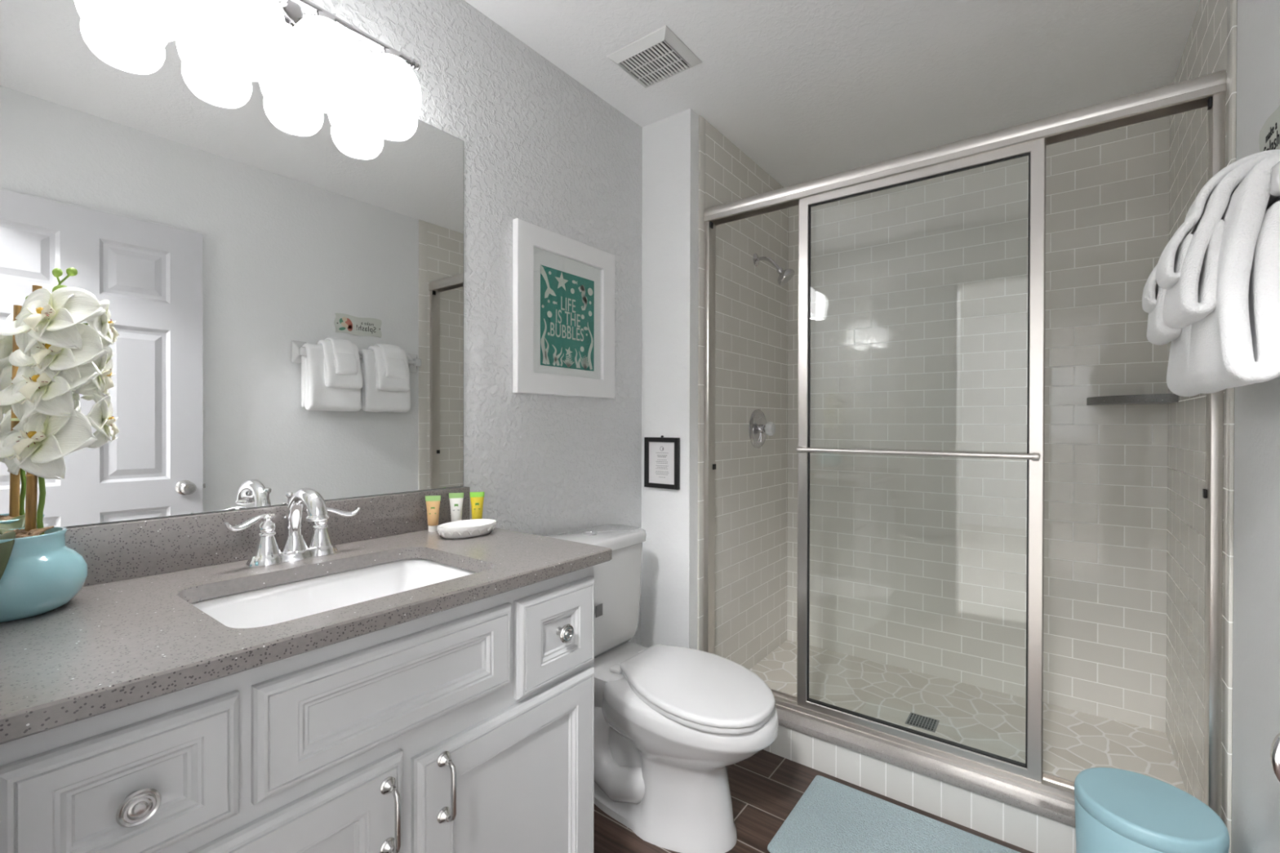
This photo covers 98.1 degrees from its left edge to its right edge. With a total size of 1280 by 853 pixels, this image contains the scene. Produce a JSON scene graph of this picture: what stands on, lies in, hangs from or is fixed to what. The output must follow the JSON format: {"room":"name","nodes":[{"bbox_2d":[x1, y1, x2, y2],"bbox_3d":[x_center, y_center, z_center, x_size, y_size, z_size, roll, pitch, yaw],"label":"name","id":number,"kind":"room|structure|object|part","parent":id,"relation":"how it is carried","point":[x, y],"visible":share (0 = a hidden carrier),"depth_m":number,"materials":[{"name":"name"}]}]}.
{"room":"bathroom","nodes":[
{"label":"bathroom","id":0,"kind":"room"},
{"bbox_2d":[65,0,642,645],"bbox_3d":[-0.302,0.001,1.985,0.120,2.466,3.036,0,0,37],"label":"wall","id":1,"kind":"structure","parent":0,"point":[541,148],"depth_m":1.78,"materials":[{"name":"white paint"}]},
{"bbox_2d":[0,0,463,528],"bbox_3d":[-0.801,-0.324,1.218,0.005,0.996,0.967,0,0,37],"label":"wall mirror","id":2,"kind":"object","parent":1,"relation":"attached to","point":[281,277],"visible":0.89,"depth_m":1.14,"materials":[{"name":"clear mirror"}]},
{"bbox_2d":[102,0,421,141],"bbox_3d":[-0.746,-0.844,1.168,0.161,0.270,0.602,0,0,37],"label":"vanity light","id":3,"kind":"object","parent":1,"relation":"attached to","point":[247,38],"visible":1,"depth_m":1.16,"materials":[{"name":"white glass"}]},
{"bbox_3d":[-0.873,-0.795,0.982,0.138,0.172,0.138,0,0,37],"label":"lamp shade","id":4,"kind":"part","parent":3,"relation":"part of","materials":[{"name":"white glass"}]},
{"bbox_3d":[-0.782,-0.795,1.101,0.138,0.172,0.138,0,0,37],"label":"lamp shade","id":5,"kind":"part","parent":3,"relation":"part of","materials":[{"name":"white glass"}]},
{"bbox_3d":[-0.692,-0.796,1.221,0.138,0.172,0.138,0,0,37],"label":"lamp shade","id":6,"kind":"part","parent":3,"relation":"part of","materials":[{"name":"white glass"}]},
{"bbox_2d":[314,10,336,22],"bbox_3d":[-0.692,-0.888,1.221,0.052,0.028,0.052,0,0,37],"label":"socket","id":7,"kind":"object","parent":3,"relation":"attached to","point":[317,14],"depth_m":1.20,"materials":[{"name":"silver metal"}]},
{"bbox_3d":[-0.602,-0.796,1.341,0.138,0.172,0.138,0,0,37],"label":"lamp shade","id":8,"kind":"part","parent":3,"relation":"part of","materials":[{"name":"white glass"}]},
{"bbox_2d":[381,48,399,57],"bbox_3d":[-0.602,-0.888,1.341,0.052,0.028,0.052,0,0,37],"label":"socket","id":9,"kind":"object","parent":3,"relation":"attached to","point":[384,51],"depth_m":1.32,"materials":[{"name":"silver metal"}]},
{"bbox_2d":[66,486,470,586],"bbox_3d":[-0.793,0.227,1.218,0.020,0.103,0.978,0,0,37],"label":"backsplash","id":10,"kind":"structure","parent":1,"relation":"attached to","point":[126,550],"depth_m":1.11,"materials":[{"name":"stone"}]},
{"bbox_2d":[512,217,614,398],"bbox_3d":[-0.248,-0.380,1.934,0.023,0.546,0.478,0,0,37],"label":"framed print","id":11,"kind":"object","parent":1,"relation":"attached to","point":[563,286],"visible":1,"depth_m":1.90,"materials":[{"name":"white paint"}]},
{"bbox_2d":[640,108,788,669],"bbox_3d":[0.392,0.000,2.608,0.239,2.466,0.964,0,0,37],"label":"wall","id":12,"kind":"structure","parent":0,"point":[752,308],"depth_m":2.34,"materials":[{"name":"paint"}]},
{"bbox_2d":[644,435,679,489],"bbox_3d":[0.087,0.141,2.224,0.164,0.211,0.016,0,0,37],"label":"frame","id":13,"kind":"object","parent":12,"relation":"attached to","point":[661,455],"visible":1,"depth_m":2.22,"materials":[{"name":"black wood"}]},
{"bbox_2d":[697,115,705,651],"bbox_3d":[0.245,-0.029,2.218,0.008,2.406,0.043,0,0,37],"label":"trim","id":14,"kind":"structure","parent":12,"relation":"attached to","point":[701,120],"depth_m":2.21,"materials":[{"name":"paint"}]},
{"bbox_2d":[748,408,775,448],"bbox_3d":[0.588,0.011,2.602,0.082,0.184,0.184,0,0,37],"label":"shower valve","id":15,"kind":"object","parent":12,"relation":"attached to","point":[758,428],"visible":1,"depth_m":2.59,"materials":[{"name":"silver metal"}]},
{"bbox_3d":[0.606,0.011,2.588,0.036,0.066,0.066,0,0,37],"label":"knob","id":16,"kind":"part","parent":15,"relation":"part of","materials":[{"name":"white plastic"}]},
{"bbox_2d":[752,253,795,285],"bbox_3d":[0.621,-0.728,2.556,0.185,0.167,0.088,0,0,37],"label":"showerhead","id":17,"kind":"object","parent":12,"relation":"attached to","point":[784,276],"visible":1,"depth_m":2.53,"materials":[{"name":"silver metal"}]},
{"bbox_3d":[0.591,-0.751,2.568,0.122,0.079,0.017,0,0,37],"label":"arm","id":18,"kind":"part","parent":17,"relation":"part of","materials":[{"name":"silver metal"}]},
{"bbox_2d":[593,750,1033,852],"bbox_3d":[0.110,1.209,1.026,1.942,0.060,1.996,0,0,37],"label":"floor","id":19,"kind":"structure","parent":0,"point":[766,787],"depth_m":1.72,"materials":[{"name":"brown wood"}]},
{"bbox_2d":[0,565,594,852],"bbox_3d":[-0.577,0.743,1.047,0.568,0.869,0.949,0,0,37],"label":"vanity cabinet","id":20,"kind":"object","parent":19,"relation":"on","point":[469,727],"visible":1,"depth_m":0.84,"materials":[{"name":"paint"}]},
{"bbox_3d":[-0.583,0.424,0.638,0.020,0.158,0.209,0,0,37],"label":"drawer","id":21,"kind":"part","parent":20,"relation":"part of","materials":[{"name":"paint"}]},
{"bbox_3d":[-0.571,0.429,0.631,0.028,0.039,0.039,0,0,37],"label":"knob","id":22,"kind":"part","parent":20,"relation":"part of","materials":[{"name":"silver metal"}]},
{"bbox_3d":[-0.516,0.798,0.729,0.020,0.542,0.434,0,0,37],"label":"cabinet door","id":23,"kind":"part","parent":20,"relation":"part of","materials":[{"name":"paint"}]},
{"bbox_2d":[0,486,612,744],"bbox_3d":[-0.578,0.242,1.057,0.556,0.131,0.978,0,0,37],"label":"countertop","id":24,"kind":"structure","parent":20,"relation":"on","point":[133,633],"depth_m":0.93,"materials":[{"name":"stone"}]},
{"bbox_2d":[0,267,119,622],"bbox_3d":[-0.917,0.017,0.832,0.219,0.526,0.180,0,0,-11],"label":"potted orchid","id":25,"kind":"object","parent":24,"relation":"on","point":[40,574],"visible":1,"depth_m":0.82,"materials":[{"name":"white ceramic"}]},
{"bbox_3d":[-0.912,-0.017,0.858,0.045,0.390,0.011,0,0,12],"label":"stem","id":26,"kind":"part","parent":25,"relation":"part of","materials":[{"name":"green"}]},
{"bbox_3d":[-0.876,0.023,0.823,0.130,0.109,0.079,0,0,2],"label":"flower","id":27,"kind":"part","parent":25,"relation":"part of","materials":[{"name":"white plant"}]},
{"bbox_3d":[-0.874,-0.060,0.824,0.128,0.111,0.077,0,0,-1],"label":"flower","id":28,"kind":"part","parent":25,"relation":"part of","materials":[{"name":"white plant"}]},
{"bbox_3d":[-0.870,-0.157,0.829,0.126,0.107,0.081,0,0,-4],"label":"flower","id":29,"kind":"part","parent":25,"relation":"part of","materials":[{"name":"white plant"}]},
{"bbox_3d":[-0.867,-0.110,0.835,0.119,0.101,0.068,0,0,4],"label":"flower","id":30,"kind":"part","parent":25,"relation":"part of","materials":[{"name":"white plant"}]},
{"bbox_3d":[-0.888,-0.222,0.856,0.012,0.029,0.017,0,0,37],"label":"bud stem","id":31,"kind":"part","parent":25,"relation":"part of","materials":[{"name":"green"}]},
{"bbox_3d":[-0.864,-0.088,0.881,0.043,0.094,0.105,0,0,-34],"label":"flower","id":32,"kind":"part","parent":25,"relation":"part of","materials":[{"name":"white plant"}]},
{"bbox_3d":[-0.860,-0.012,0.883,0.034,0.092,0.103,0,0,-39],"label":"flower","id":33,"kind":"part","parent":25,"relation":"part of","materials":[{"name":"white plant"}]},
{"bbox_3d":[-0.858,-0.163,0.881,0.035,0.084,0.096,0,0,-38],"label":"flower","id":34,"kind":"part","parent":25,"relation":"part of","materials":[{"name":"white plant"}]},
{"bbox_2d":[224,487,359,567],"bbox_3d":[-0.714,0.202,1.161,0.195,0.154,0.176,0,0,-11],"label":"faucet","id":35,"kind":"object","parent":24,"relation":"on","point":[267,553],"visible":1,"depth_m":1.14,"materials":[{"name":"silver metal"}]},
{"bbox_3d":[-0.774,0.227,1.114,0.062,0.098,0.108,0,0,37],"label":"handle","id":36,"kind":"part","parent":35,"relation":"part of","materials":[{"name":"silver metal"}]},
{"bbox_3d":[-0.751,0.199,1.189,0.020,0.121,0.020,0,0,37],"label":"lift rod","id":37,"kind":"part","parent":35,"relation":"part of","materials":[{"name":"silver metal"}]},
{"bbox_3d":[-0.730,0.269,1.173,0.066,0.020,0.172,0,0,37],"label":"plate","id":38,"kind":"part","parent":35,"relation":"part of","materials":[{"name":"silver metal"}]},
{"bbox_3d":[-0.690,0.199,1.143,0.160,0.148,0.060,0,0,37],"label":"spout","id":39,"kind":"part","parent":35,"relation":"part of","materials":[{"name":"silver metal"}]},
{"bbox_3d":[-0.685,0.227,1.233,0.062,0.098,0.108,0,0,37],"label":"handle","id":40,"kind":"part","parent":35,"relation":"part of","materials":[{"name":"silver metal"}]},
{"bbox_2d":[191,559,477,628],"bbox_3d":[-0.537,0.381,1.033,0.343,0.145,0.498,0,0,37],"label":"sink basin","id":41,"kind":"object","parent":24,"relation":"in","point":[277,604],"visible":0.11,"depth_m":1.14,"materials":[{"name":"white ceramic"}]},
{"bbox_2d":[425,495,440,532],"bbox_3d":[-0.551,0.231,1.479,0.027,0.094,0.028,0,0,31],"label":"tube","id":42,"kind":"object","parent":24,"relation":"on","point":[433,502],"visible":0.98,"depth_m":1.47,"materials":[{"name":"brown plastic"}]},
{"bbox_2d":[448,493,463,521],"bbox_3d":[-0.503,0.230,1.524,0.027,0.096,0.028,0,0,31],"label":"tube","id":43,"kind":"object","parent":24,"relation":"on","point":[455,499],"visible":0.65,"depth_m":1.52,"materials":[{"name":"white plastic"}]},
{"bbox_2d":[436,519,496,538],"bbox_3d":[-0.445,0.265,1.435,0.113,0.028,0.163,0,0,37],"label":"soap dish","id":44,"kind":"object","parent":24,"relation":"on","point":[462,529],"visible":1,"depth_m":1.41,"materials":[{"name":"white ceramic"}]},
{"bbox_2d":[470,491,484,519],"bbox_3d":[-0.453,0.230,1.546,0.027,0.096,0.028,0,0,31],"label":"tube","id":45,"kind":"object","parent":24,"relation":"on","point":[477,499],"visible":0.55,"depth_m":1.54,"materials":[{"name":"yellow plastic"}]},
{"bbox_3d":[-0.382,0.610,0.861,0.034,0.121,0.025,0,0,37],"label":"handle","id":46,"kind":"part","parent":20,"relation":"part of","materials":[{"name":"silver metal"}]},
{"bbox_3d":[-0.323,0.616,0.940,0.034,0.121,0.025,0,0,37],"label":"handle","id":47,"kind":"part","parent":20,"relation":"part of","materials":[{"name":"silver metal"}]},
{"bbox_3d":[-0.240,0.809,1.095,0.020,0.518,0.443,0,0,37],"label":"cabinet door","id":48,"kind":"part","parent":20,"relation":"part of","materials":[{"name":"paint"}]},
{"bbox_3d":[-0.174,0.441,1.181,0.020,0.194,0.226,0,0,37],"label":"drawer","id":49,"kind":"part","parent":20,"relation":"part of","materials":[{"name":"paint"}]},
{"bbox_3d":[-0.161,0.436,1.175,0.028,0.039,0.039,0,0,37],"label":"knob","id":50,"kind":"part","parent":20,"relation":"part of","materials":[{"name":"silver metal"}]},
{"bbox_2d":[547,524,778,852],"bbox_3d":[0.067,0.770,1.705,0.774,0.812,0.450,0,0,37],"label":"toilet","id":51,"kind":"object","parent":19,"relation":"on","point":[670,722],"visible":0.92,"depth_m":1.57,"materials":[{"name":"white ceramic"}]},
{"bbox_3d":[-0.162,0.388,1.877,0.198,0.042,0.450,0,0,37],"label":"tank lid","id":52,"kind":"part","parent":51,"relation":"part of","materials":[{"name":"white ceramic"}]},
{"bbox_3d":[-0.168,0.578,1.882,0.184,0.343,0.424,0,0,37],"label":"tank","id":53,"kind":"part","parent":51,"relation":"part of","materials":[{"name":"white ceramic"}]},
{"bbox_3d":[0.094,0.968,1.659,0.674,0.416,0.366,0,0,37],"label":"bowl","id":54,"kind":"part","parent":51,"relation":"part of","materials":[{"name":"white ceramic"}]},
{"bbox_3d":[0.162,0.754,1.602,0.476,0.018,0.361,0,0,37],"label":"seat","id":55,"kind":"part","parent":51,"relation":"part of","materials":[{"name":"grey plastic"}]},
{"bbox_3d":[0.162,0.733,1.602,0.488,0.020,0.370,0,0,37],"label":"lid","id":56,"kind":"part","parent":51,"relation":"part of","materials":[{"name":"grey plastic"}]},
{"bbox_2d":[767,775,1020,852],"bbox_3d":[0.723,1.170,1.512,0.632,0.016,0.406,0,0,37],"label":"bath mat","id":57,"kind":"object","parent":19,"relation":"on","point":[830,816],"visible":1,"depth_m":1.60,"materials":[{"name":"blue fabric"}]},
{"bbox_2d":[763,725,1075,852],"bbox_3d":[0.847,1.119,1.810,1.470,0.116,0.144,0,0,37],"label":"shower curb","id":58,"kind":"object","parent":19,"relation":"on","point":[1033,833],"visible":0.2,"depth_m":1.69,"materials":[{"name":"tile"}]},
{"bbox_2d":[775,707,1075,827],"bbox_3d":[0.846,1.050,1.810,1.456,0.024,0.166,0,0,37],"label":"sill","id":59,"kind":"structure","parent":58,"relation":"on","point":[1053,809],"depth_m":1.69,"materials":[{"name":"brushed nickel"}]},
{"bbox_2d":[703,70,1226,817],"bbox_3d":[0.844,0.083,1.800,1.458,1.910,0.096,0,0,37],"label":"shower door frame","id":60,"kind":"structure","parent":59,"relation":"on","point":[1031,139],"depth_m":1.60,"materials":[{"name":"silver metal"}]},
{"bbox_3d":[0.871,0.092,1.815,0.728,1.850,0.020,0,0,37],"label":"sliding door","id":61,"kind":"part","parent":60,"relation":"part of","materials":[{"name":"clear glass"}]},
{"bbox_3d":[0.859,0.096,1.791,0.714,1.824,0.020,0,0,37],"label":"sliding door","id":62,"kind":"part","parent":60,"relation":"part of","materials":[{"name":"clear glass"}]},
{"bbox_2d":[1074,767,1229,852],"bbox_3d":[1.157,1.016,1.270,0.260,0.328,0.260,0,0,37],"label":"waste bin","id":63,"kind":"object","parent":19,"relation":"on","point":[1117,811],"visible":1,"depth_m":1.24,"materials":[{"name":"teal plastic"}]},
{"bbox_2d":[464,0,1199,187],"bbox_3d":[0.428,-1.278,1.431,1.942,0.100,3.036,0,0,37],"label":"ceiling","id":64,"kind":"structure","parent":0,"point":[807,90],"depth_m":1.86,"materials":[{"name":"white paint"}]},
{"bbox_2d":[606,25,702,88],"bbox_3d":[0.050,-1.219,1.859,0.238,0.022,0.216,0,0,37],"label":"ceiling vent","id":65,"kind":"object","parent":64,"relation":"in","point":[660,55],"visible":1,"depth_m":1.83,"materials":[{"name":"white plastic"}]},
{"bbox_2d":[618,40,691,86],"bbox_3d":[0.050,-1.210,1.859,0.191,0.002,0.158,0,0,37],"label":"grille","id":66,"kind":"object","parent":65,"relation":"attached to","point":[652,62],"depth_m":1.84,"materials":[{"name":"white plastic"}]},
{"bbox_2d":[749,640,1186,791],"bbox_3d":[1.123,1.152,2.178,1.470,0.049,0.776,0,0,37],"label":"floor","id":67,"kind":"structure","parent":0,"point":[989,721],"depth_m":2.18,"materials":[{"name":"beige tile"}]},
{"bbox_2d":[905,712,939,733],"bbox_3d":[1.076,1.127,2.117,0.102,0.004,0.102,0,0,37],"label":"shower drain","id":68,"kind":"object","parent":67,"relation":"on","point":[915,720],"visible":1,"depth_m":2.12,"materials":[{"name":"silver metal"}]},
{"bbox_2d":[786,115,1169,733],"bbox_3d":[1.302,0.002,2.601,1.702,2.466,0.120,0,0,37],"label":"wall","id":69,"kind":"structure","parent":0,"point":[919,289],"depth_m":2.37,"materials":[{"name":"tile"}]},
{"bbox_2d":[1086,393,1178,404],"bbox_3d":[1.778,-0.097,2.021,0.232,0.028,0.232,0,0,37],"label":"corner shelf","id":70,"kind":"object","parent":69,"relation":"attached to","point":[1163,398],"visible":0.98,"depth_m":1.95,"materials":[{"name":"stone"}]},
{"bbox_2d":[1165,0,1279,852],"bbox_3d":[1.151,0.009,0.890,0.126,2.466,3.036,0,0,37],"label":"wall","id":71,"kind":"structure","parent":0,"point":[1255,787],"depth_m":1.26,"materials":[{"name":"white paint"}]},
{"bbox_2d":[1222,0,1236,852],"bbox_3d":[1.395,-0.022,1.315,0.008,2.406,0.056,0,0,37],"label":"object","id":72,"kind":"structure","parent":71,"relation":"attached to","point":[1231,86],"depth_m":1.30,"materials":[{"name":"paint"}]},
{"bbox_2d":[1258,105,1279,151],"bbox_3d":[1.162,-0.537,1.006,0.010,0.108,0.256,0,0,37],"label":"wall sign","id":73,"kind":"object","parent":71,"relation":"attached to","point":[1269,133],"visible":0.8,"depth_m":1.05,"materials":[{"name":"white paint"}]},
{"bbox_2d":[1266,160,1279,209],"bbox_3d":[1.139,-0.361,1.034,0.079,0.112,0.680,0,0,37],"label":"towel bar","id":74,"kind":"object","parent":71,"relation":"attached to","point":[1274,188],"visible":0.12,"depth_m":0.81,"materials":[{"name":"silver metal"}]},
{"bbox_2d":[1166,324,1251,396],"bbox_3d":[1.173,-0.235,1.137,0.117,0.340,0.262,0,0,37],"label":"bath towel","id":75,"kind":"object","parent":74,"relation":"hanging from","point":[1179,381],"visible":0.12,"depth_m":1.14,"materials":[{"name":"white fabric"}]},
{"bbox_2d":[1146,229,1192,345],"bbox_3d":[1.159,-0.305,1.163,0.136,0.248,0.186,0,0,37],"label":"hand towel","id":76,"kind":"object","parent":75,"relation":"on","point":[1158,333],"visible":0.29,"depth_m":1.14,"materials":[{"name":"white fabric"}]},
{"bbox_2d":[1142,226,1180,313],"bbox_3d":[1.157,-0.349,1.167,0.148,0.193,0.121,0,0,37],"label":"washcloth","id":77,"kind":"object","parent":76,"relation":"on","point":[1148,297],"visible":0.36,"depth_m":1.17,"materials":[{"name":"white fabric"}]},
{"bbox_2d":[1189,152,1279,390],"bbox_3d":[1.004,-0.235,0.913,0.115,0.338,0.259,0,0,37],"label":"bath towel","id":78,"kind":"object","parent":74,"relation":"hanging from","point":[1237,344],"visible":0.84,"depth_m":0.83,"materials":[{"name":"white fabric"}]},
{"bbox_2d":[1162,151,1279,328],"bbox_3d":[1.000,-0.305,0.951,0.140,0.247,0.180,0,0,37],"label":"hand towel","id":79,"kind":"object","parent":78,"relation":"hanging from","point":[1193,297],"visible":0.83,"depth_m":0.91,"materials":[{"name":"white fabric"}]},
{"bbox_2d":[1155,149,1279,289],"bbox_3d":[0.996,-0.348,0.957,0.153,0.194,0.110,0,0,37],"label":"washcloth","id":80,"kind":"object","parent":79,"relation":"on","point":[1170,264],"visible":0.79,"depth_m":0.95,"materials":[{"name":"white fabric"}]},
{"bbox_3d":[0.955,-0.360,0.789,0.079,0.112,0.068,0,0,37],"label":"post","id":81,"kind":"part","parent":74,"relation":"part of","materials":[{"name":"silver metal"}]},
{"bbox_2d":[1270,733,1279,782],"bbox_3d":[0.963,0.515,0.794,0.051,0.086,0.159,0,0,37],"label":"paper holder","id":82,"kind":"object","parent":71,"relation":"attached to","point":[1275,748],"visible":1,"depth_m":0.86,"materials":[{"name":"silver metal"}]}
]}

